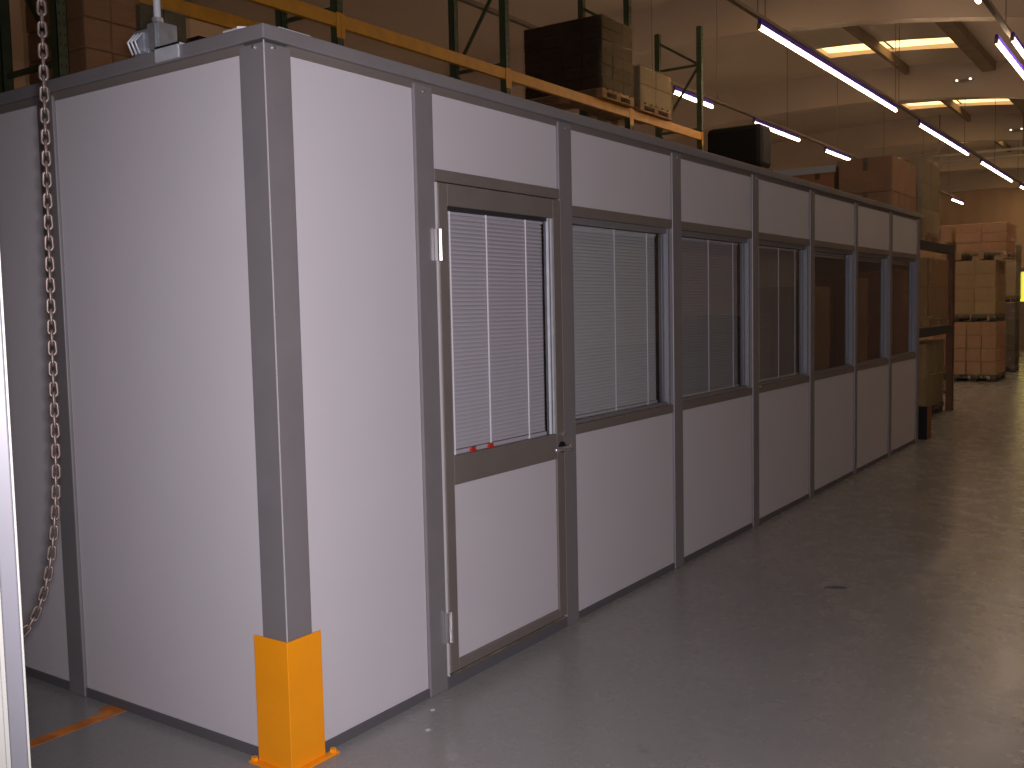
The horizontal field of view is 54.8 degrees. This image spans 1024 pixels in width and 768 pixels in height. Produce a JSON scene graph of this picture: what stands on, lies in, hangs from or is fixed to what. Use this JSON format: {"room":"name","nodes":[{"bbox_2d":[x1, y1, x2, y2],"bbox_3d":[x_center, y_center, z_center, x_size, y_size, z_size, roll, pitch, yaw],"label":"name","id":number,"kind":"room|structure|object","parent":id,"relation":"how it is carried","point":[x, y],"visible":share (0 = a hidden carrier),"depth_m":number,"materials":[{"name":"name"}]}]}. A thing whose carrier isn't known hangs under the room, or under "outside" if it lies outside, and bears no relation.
{"room":"warehouse","nodes":[
{"label":"warehouse","id":0,"kind":"room"},
{"bbox_2d":[23,0,60,637],"bbox_3d":[-1.208,-1.101,2.241,0.284,3.449,0.034,-3,5,-26],"label":"chain","id":1,"kind":"object","parent":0,"point":[42,23],"visible":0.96,"depth_m":2.35,"materials":[{"name":"metal"}]},
{"bbox_2d":[9,0,229,88],"bbox_3d":[3.252,-5.268,33.688,0.300,8.300,73.300,2,5,35],"label":"wall","id":2,"kind":"structure","parent":0,"point":[19,36],"depth_m":16.70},
{"bbox_2d":[183,0,219,17],"bbox_3d":[5.205,-6.552,9.792,30.000,2.000,0.350,2,5,35],"label":"trim","id":3,"kind":"structure","parent":2,"relation":"attached to","point":[205,3],"depth_m":17.11,"materials":[{"name":"concrete"}]},
{"bbox_2d":[448,0,1023,92],"bbox_3d":[10.434,-7.238,17.331,30.000,2.000,0.350,2,5,35],"label":"ceiling","id":4,"kind":"structure","parent":2,"relation":"attached to","point":[676,22],"depth_m":20.62,"materials":[{"name":"concrete"}]},
{"bbox_2d":[620,62,1023,140],"bbox_3d":[15.663,-7.923,24.869,30.000,2.000,0.350,2,5,35],"label":"beam","id":5,"kind":"structure","parent":2,"relation":"attached to","point":[934,81],"depth_m":28.69,"materials":[{"name":"concrete"}]},
{"bbox_2d":[769,114,1022,168],"bbox_3d":[20.891,-8.609,32.408,30.000,2.000,0.350,2,5,35],"label":"beam","id":6,"kind":"structure","parent":2,"relation":"attached to","point":[981,127],"depth_m":36.73,"materials":[{"name":"concrete"}]},
{"bbox_2d":[897,146,1023,172],"bbox_3d":[26.120,-9.295,39.947,30.000,2.000,0.350,2,5,35],"label":"beam","id":7,"kind":"structure","parent":2,"relation":"attached to","point":[1017,161],"depth_m":43.68,"materials":[{"name":"concrete"}]},
{"bbox_2d":[954,78,973,82],"bbox_3d":[12.255,-8.253,26.804,0.480,0.070,0.203,2,5,35],"label":"emergency light","id":8,"kind":"object","parent":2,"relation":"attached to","point":[969,79],"visible":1,"depth_m":26.82,"materials":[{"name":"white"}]},
{"bbox_2d":[939,169,1023,193],"bbox_3d":[31.349,-9.980,47.485,30.000,2.000,0.350,2,5,35],"label":"beam","id":9,"kind":"structure","parent":2,"relation":"attached to","point":[983,180],"depth_m":51.94,"materials":[{"name":"concrete"}]},
{"bbox_2d":[26,350,1023,767],"bbox_3d":[15.681,-0.648,25.488,30.300,0.200,73.300,2,5,35],"label":"floor","id":10,"kind":"structure","parent":0,"point":[740,654],"depth_m":4.20,"materials":[{"name":"grey concrete"}]},
{"bbox_2d":[0,254,30,767],"bbox_3d":[-0.864,-0.664,1.350,0.240,4.200,0.078,-3,5,-27],"label":"guide","id":11,"kind":"object","parent":10,"relation":"on","point":[15,752],"visible":1,"depth_m":1.44,"materials":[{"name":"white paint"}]},
{"bbox_2d":[30,705,125,747],"bbox_3d":[-2.278,1.362,2.795,0.105,0.002,2.597,2,5,35],"label":"floor marking","id":12,"kind":"object","parent":10,"relation":"on","point":[108,711],"depth_m":3.70,"materials":[{"name":"orange paint"}]},
{"bbox_2d":[0,0,703,150],"bbox_3d":[-1.200,-2.351,10.968,0.882,6.120,14.415,2,5,35],"label":"rack","id":13,"kind":"object","parent":10,"relation":"on","point":[333,16],"visible":0.3,"depth_m":10.43,"materials":[{"name":"metal"}]},
{"bbox_2d":[25,0,135,84],"bbox_3d":[-3.384,-2.597,7.780,0.840,1.285,0.500,2,5,35],"label":"load","id":14,"kind":"object","parent":13,"relation":"on","point":[99,31],"visible":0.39,"depth_m":7.51,"materials":[{"name":"brown cardboard"}]},
{"bbox_2d":[135,2,186,42],"bbox_3d":[-3.083,-2.520,8.201,0.740,1.055,0.480,2,5,35],"label":"load","id":15,"kind":"object","parent":13,"relation":"on","point":[144,12],"visible":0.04,"depth_m":7.98},
{"bbox_2d":[186,36,206,42],"bbox_3d":[-2.756,-2.491,8.702,0.750,0.906,0.550,2,5,35],"label":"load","id":16,"kind":"object","parent":13,"relation":"on","point":[195,38],"visible":0.02,"depth_m":8.28,"materials":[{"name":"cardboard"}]},
{"bbox_2d":[524,14,633,112],"bbox_3d":[0.962,-4.535,14.194,1.320,1.120,0.960,2,5,35],"label":"load","id":17,"kind":"object","parent":13,"relation":"on","point":[591,55],"visible":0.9,"depth_m":13.81,"materials":[{"name":"brown cardboard"}]},
{"bbox_2d":[587,65,671,125],"bbox_3d":[1.762,-4.391,15.148,1.040,0.655,1.090,2,5,35],"label":"load","id":18,"kind":"object","parent":13,"relation":"on","point":[651,89],"visible":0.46,"depth_m":14.86,"materials":[{"name":"brown cardboard"}]},
{"bbox_2d":[0,23,921,767],"bbox_3d":[0.261,-0.308,7.952,3.876,2.441,9.073,2,5,35],"label":"modular office","id":19,"kind":"object","parent":10,"relation":"on","point":[430,374],"depth_m":3.86,"materials":[{"name":"white metal"}]},
{"bbox_2d":[127,0,184,62],"bbox_3d":[-1.227,-1.925,3.359,0.255,1.642,0.114,2,5,35],"label":"junction box","id":20,"kind":"object","parent":19,"relation":"attached to","point":[159,37],"visible":0.97,"depth_m":3.41,"materials":[{"name":"metal"}]},
{"bbox_2d":[448,215,544,448],"bbox_3d":[-0.065,-0.230,4.245,0.010,0.948,0.723,2,5,35],"label":"blind","id":21,"kind":"object","parent":19,"relation":"hanging from","point":[495,268],"depth_m":4.24,"materials":[{"name":"grey plastic"}]},
{"bbox_2d":[572,228,655,414],"bbox_3d":[0.531,-0.338,5.214,0.009,0.931,0.992,2,5,35],"label":"blind","id":22,"kind":"object","parent":19,"relation":"hanging from","point":[613,270],"depth_m":5.21,"materials":[{"name":"white plastic"}]},
{"bbox_2d":[681,239,737,393],"bbox_3d":[1.222,-0.429,6.210,0.009,0.931,1.009,2,5,35],"label":"blind","id":23,"kind":"object","parent":19,"relation":"hanging from","point":[709,267],"depth_m":6.23,"materials":[{"name":"grey plastic"}]},
{"bbox_2d":[759,248,796,378],"bbox_3d":[1.909,-0.519,7.201,0.009,0.931,0.988,2,5,35],"label":"blind","id":24,"kind":"object","parent":19,"relation":"hanging from","point":[777,266],"depth_m":7.25,"materials":[{"name":"grey plastic"}]},
{"bbox_2d":[825,586,846,588],"bbox_3d":[1.727,1.086,5.273,0.117,0.006,0.027,-1,4,4],"label":"stain","id":25,"kind":"object","parent":10,"relation":"on","point":[830,587],"visible":1,"depth_m":5.26,"materials":[{"name":"grey"}]},
{"bbox_2d":[919,344,925,406],"bbox_3d":[4.348,0.004,12.295,1.340,0.985,1.140,2,5,35],"label":"load","id":26,"kind":"object","parent":10,"relation":"on","point":[922,347],"visible":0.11,"depth_m":12.21,"materials":[{"name":"cardboard"}]},
{"bbox_2d":[918,405,931,438],"bbox_3d":[4.541,0.420,10.893,0.132,0.360,0.160,2,5,35],"label":"protector","id":27,"kind":"object","parent":10,"relation":"on","point":[924,413],"visible":0.82,"depth_m":10.82,"materials":[{"name":"black plastic"}]},
{"bbox_2d":[919,340,942,415],"bbox_3d":[5.046,-0.097,13.425,1.340,0.985,1.160,2,5,35],"label":"load","id":28,"kind":"object","parent":10,"relation":"on","point":[934,348],"visible":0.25,"depth_m":13.11,"materials":[{"name":"cardboard"}]},
{"bbox_2d":[919,240,955,410],"bbox_3d":[4.522,-0.694,12.751,1.654,2.300,3.100,2,5,35],"label":"rack","id":29,"kind":"object","parent":10,"relation":"on","point":[949,249],"visible":0.24,"depth_m":13.44,"materials":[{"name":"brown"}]},
{"bbox_2d":[775,165,838,189],"bbox_3d":[3.784,-2.180,12.297,0.840,0.882,1.192,2,5,35],"label":"load","id":30,"kind":"object","parent":29,"relation":"on","point":[828,175],"visible":0.16,"depth_m":11.68,"materials":[{"name":"brown cardboard"}]},
{"bbox_2d":[839,155,915,211],"bbox_3d":[4.401,-2.188,11.870,0.660,0.935,1.190,2,5,35],"label":"load","id":31,"kind":"object","parent":29,"relation":"on","point":[890,180],"visible":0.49,"depth_m":11.41,"materials":[{"name":"brown cardboard"}]},
{"bbox_2d":[904,158,938,242],"bbox_3d":[4.853,-2.327,12.922,1.240,1.035,0.990,2,5,35],"label":"load","id":32,"kind":"object","parent":29,"relation":"on","point":[927,173],"visible":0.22,"depth_m":12.45,"materials":[{"name":"brown cardboard"}]},
{"bbox_2d":[919,258,926,328],"bbox_3d":[4.295,-1.102,12.134,1.340,0.855,1.140,2,5,35],"label":"load","id":33,"kind":"object","parent":29,"relation":"on","point":[923,262],"visible":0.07,"depth_m":12.06,"materials":[{"name":"brown cardboard"}]},
{"bbox_2d":[923,258,948,326],"bbox_3d":[5.037,-1.213,13.256,1.340,0.875,1.320,2,5,35],"label":"load","id":34,"kind":"object","parent":29,"relation":"on","point":[937,269],"visible":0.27,"depth_m":12.86,"materials":[{"name":"brown cardboard"}]},
{"bbox_2d":[919,321,959,377],"bbox_3d":[8.371,-0.817,19.315,0.640,1.385,1.140,2,5,35],"label":"load","id":35,"kind":"object","parent":10,"relation":"on","point":[943,336],"visible":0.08,"depth_m":18.79,"materials":[{"name":"cardboard"}]},
{"bbox_2d":[920,225,961,301],"bbox_3d":[8.340,-2.273,19.204,0.640,1.535,1.140,2,5,35],"label":"load","id":36,"kind":"object","parent":35,"relation":"on","point":[947,233],"visible":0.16,"depth_m":18.66,"materials":[{"name":"brown cardboard"}]},
{"bbox_2d":[954,321,1005,381],"bbox_3d":[8.820,-0.636,18.654,0.800,1.105,1.140,2,5,35],"label":"load","id":37,"kind":"object","parent":10,"relation":"on","point":[979,346],"visible":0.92,"depth_m":18.23,"materials":[{"name":"brown cardboard"}]},
{"bbox_2d":[955,260,1004,321],"bbox_3d":[8.804,-1.750,18.588,0.750,1.115,1.140,2,5,35],"label":"load","id":38,"kind":"object","parent":37,"relation":"on","point":[977,283],"visible":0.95,"depth_m":18.17,"materials":[{"name":"cardboard"}]},
{"bbox_2d":[955,222,1015,260],"bbox_3d":[8.860,-2.646,18.444,0.900,0.655,1.140,2,5,35],"label":"load","id":39,"kind":"object","parent":38,"relation":"on","point":[984,241],"visible":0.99,"depth_m":18.04,"materials":[{"name":"brown cardboard"}]},
{"bbox_2d":[1000,303,1019,371],"bbox_3d":[10.336,-0.988,20.682,0.490,1.435,0.640,2,5,35],"label":"load","id":40,"kind":"object","parent":10,"relation":"on","point":[1011,311],"visible":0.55,"depth_m":20.39,"materials":[{"name":"cardboard"}]},
{"bbox_2d":[990,244,1020,301],"bbox_3d":[10.296,-2.300,20.591,0.520,1.185,0.640,2,5,35],"label":"load","id":41,"kind":"object","parent":40,"relation":"on","point":[1012,267],"visible":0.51,"depth_m":20.31,"materials":[{"name":"cardboard"}]},
{"bbox_3d":[4.194,-1.807,17.789,1.232,3.770,1.340,2,5,35],"label":"rack","id":42,"kind":"object","parent":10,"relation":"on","visible":0},
{"bbox_2d":[708,123,772,170],"bbox_3d":[4.015,-4.093,17.456,1.020,0.860,0.550,2,5,35],"label":"load","id":43,"kind":"object","parent":42,"relation":"on","point":[751,143],"visible":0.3,"depth_m":17.15,"materials":[{"name":"black plastic"}]},
{"bbox_2d":[208,0,1023,195],"bbox_3d":[15.549,-8.573,24.676,30.000,1.129,73.000,2,5,35],"label":"ceiling","id":44,"kind":"structure","parent":0,"point":[754,61],"depth_m":25.08,"materials":[{"name":"concrete"}]},
{"bbox_2d":[672,86,696,102],"bbox_3d":[3.346,-5.659,19.284,0.063,0.161,1.105,2,5,35],"label":"ceiling lamp","id":45,"kind":"object","parent":44,"relation":"attached to","point":[688,95],"depth_m":19.34,"materials":[{"name":"white plastic"}]},
{"bbox_2d":[458,0,953,196],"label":"window","id":46,"kind":"structure","parent":44,"relation":"attached to","point":[914,42],"depth_m":24.83,"materials":[{"name":"beige"}]},
{"bbox_2d":[824,146,850,159],"bbox_3d":[9.110,-6.430,27.596,0.063,0.150,2.325,2,5,35],"label":"ceiling lamp","id":47,"kind":"object","parent":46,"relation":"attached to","point":[829,150],"visible":0.92,"depth_m":27.46,"materials":[{"name":"white plastic"}]},
{"bbox_2d":[950,196,962,203],"bbox_3d":[18.616,-7.676,41.300,0.063,0.150,2.396,2,5,35],"label":"ceiling lamp","id":48,"kind":"object","parent":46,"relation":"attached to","point":[951,198],"visible":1,"depth_m":41.10,"materials":[{"name":"white plastic"}]},
{"bbox_2d":[727,0,1023,184],"bbox_3d":[14.855,-7.989,30.702,0.070,2.231,52.000,2,5,35],"label":"rail","id":49,"kind":"object","parent":44,"relation":"hanging from","point":[738,3],"visible":0.68,"depth_m":19.29,"materials":[{"name":"brown"}]},
{"bbox_2d":[757,19,896,111],"bbox_3d":[5.960,-5.628,17.932,0.063,0.150,8.127,2,5,35],"label":"ceiling lamp","id":50,"kind":"object","parent":49,"relation":"attached to","point":[762,25],"visible":1,"depth_m":16.94,"materials":[{"name":"white plastic"}]},
{"bbox_2d":[918,120,968,155],"bbox_3d":[11.186,-6.313,25.466,0.063,0.150,5.982,2,5,35],"label":"ceiling lamp","id":51,"kind":"object","parent":49,"relation":"attached to","point":[921,123],"visible":1,"depth_m":25.02,"materials":[{"name":"white plastic"}]},
{"bbox_2d":[980,158,1012,181],"bbox_3d":[15.765,-6.913,32.068,0.063,0.150,6.064,2,5,35],"label":"ceiling lamp","id":52,"kind":"object","parent":49,"relation":"attached to","point":[983,162],"visible":1,"depth_m":31.61,"materials":[{"name":"white plastic"}]},
{"bbox_2d":[842,26,908,74],"bbox_3d":[8.591,-8.472,24.111,0.110,0.228,8.830,2,5,35],"label":"trim","id":53,"kind":"structure","parent":44,"relation":"attached to","point":[857,32],"depth_m":25.01,"materials":[{"name":"brown wood"}]},
{"bbox_2d":[939,99,970,121],"bbox_3d":[13.819,-9.158,31.649,0.110,0.228,8.830,2,5,35],"label":"trim","id":54,"kind":"structure","parent":44,"relation":"attached to","point":[949,103],"depth_m":33.32,"materials":[{"name":"brown wood"}]},
{"bbox_2d":[907,99,1009,105],"bbox_3d":[14.934,-9.524,33.070,3.373,0.304,1.180,2,5,35],"label":"window","id":55,"kind":"structure","parent":44,"relation":"attached to","point":[972,100],"depth_m":33.22,"materials":[{"name":"beige"}]},
{"bbox_2d":[935,21,995,71],"bbox_3d":[10.322,-8.197,22.935,0.320,0.228,8.830,2,5,35],"label":"beam","id":56,"kind":"structure","parent":44,"relation":"attached to","point":[956,31],"depth_m":23.87,"materials":[{"name":"brown wood"}]},
{"bbox_2d":[916,115,1023,163],"bbox_3d":[20.111,-8.634,32.245,13.100,1.768,0.089,2,5,35],"label":"pipe","id":57,"kind":"object","parent":44,"relation":"hanging from","point":[1018,148],"visible":0.85,"depth_m":34.85,"materials":[{"name":"brown"}]},
{"bbox_2d":[982,0,1012,37],"bbox_3d":[18.064,-7.802,30.323,0.070,1.779,49.000,2,5,35],"label":"rail","id":58,"kind":"object","parent":44,"relation":"hanging from","point":[988,3],"visible":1,"depth_m":14.92,"materials":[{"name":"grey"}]},
{"bbox_2d":[994,34,1023,78],"bbox_3d":[9.020,-5.669,17.608,0.063,0.150,4.611,2,5,35],"label":"ceiling lamp","id":59,"kind":"object","parent":58,"relation":"attached to","point":[998,41],"visible":1,"depth_m":16.66,"materials":[{"name":"white plastic"}]},
{"bbox_2d":[1010,32,1023,57],"bbox_3d":[9.210,-5.663,17.477,0.063,0.150,4.611,2,5,35],"label":"ceiling lamp","id":60,"kind":"object","parent":58,"relation":"attached to","point":[1014,39],"visible":1,"depth_m":15.92,"materials":[{"name":"white plastic"}]},
{"bbox_2d":[994,141,1010,151],"bbox_3d":[19.048,-9.843,39.188,0.110,0.228,8.830,2,5,35],"label":"trim","id":61,"kind":"structure","parent":44,"relation":"attached to","point":[1004,145],"depth_m":41.22,"materials":[{"name":"brown wood"}]},
{"bbox_2d":[1009,99,1023,114],"bbox_3d":[15.551,-8.883,30.473,0.320,0.228,8.830,2,5,35],"label":"trim","id":62,"kind":"structure","parent":44,"relation":"attached to","point":[1019,103],"depth_m":31.05,"materials":[{"name":"brown wood"}]},
{"bbox_2d":[703,97,713,108],"bbox_3d":[3.996,-5.744,20.222,0.063,0.162,0.506,2,5,35],"label":"ceiling lamp","id":63,"kind":"object","parent":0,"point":[706,102],"depth_m":20.21,"materials":[{"name":"white plastic"}]},
{"bbox_2d":[752,118,799,141],"bbox_3d":[6.353,-6.069,23.620,0.063,0.150,3.122,2,5,35],"label":"ceiling lamp","id":64,"kind":"object","parent":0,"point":[773,128],"visible":0.96,"depth_m":23.65,"materials":[{"name":"white plastic"}]},
{"bbox_2d":[939,188,1023,320],"bbox_3d":[36.455,-7.750,54.977,30.000,8.600,0.300,2,5,35],"label":"wall","id":65,"kind":"structure","parent":0,"point":[1002,204],"depth_m":59.84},
{"bbox_2d":[1014,268,1023,349],"bbox_3d":[15.223,-2.175,28.540,1.300,2.400,0.110,2,5,35],"label":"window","id":66,"kind":"structure","parent":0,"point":[1021,310],"depth_m":28.77,"materials":[{"name":"yellow"}]},
{"bbox_2d":[1020,272,1023,300],"bbox_3d":[15.211,-2.822,28.485,1.090,0.860,0.022,2,5,35],"label":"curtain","id":67,"kind":"object","parent":66,"relation":"hanging from","point":[1021,273],"depth_m":28.73,"materials":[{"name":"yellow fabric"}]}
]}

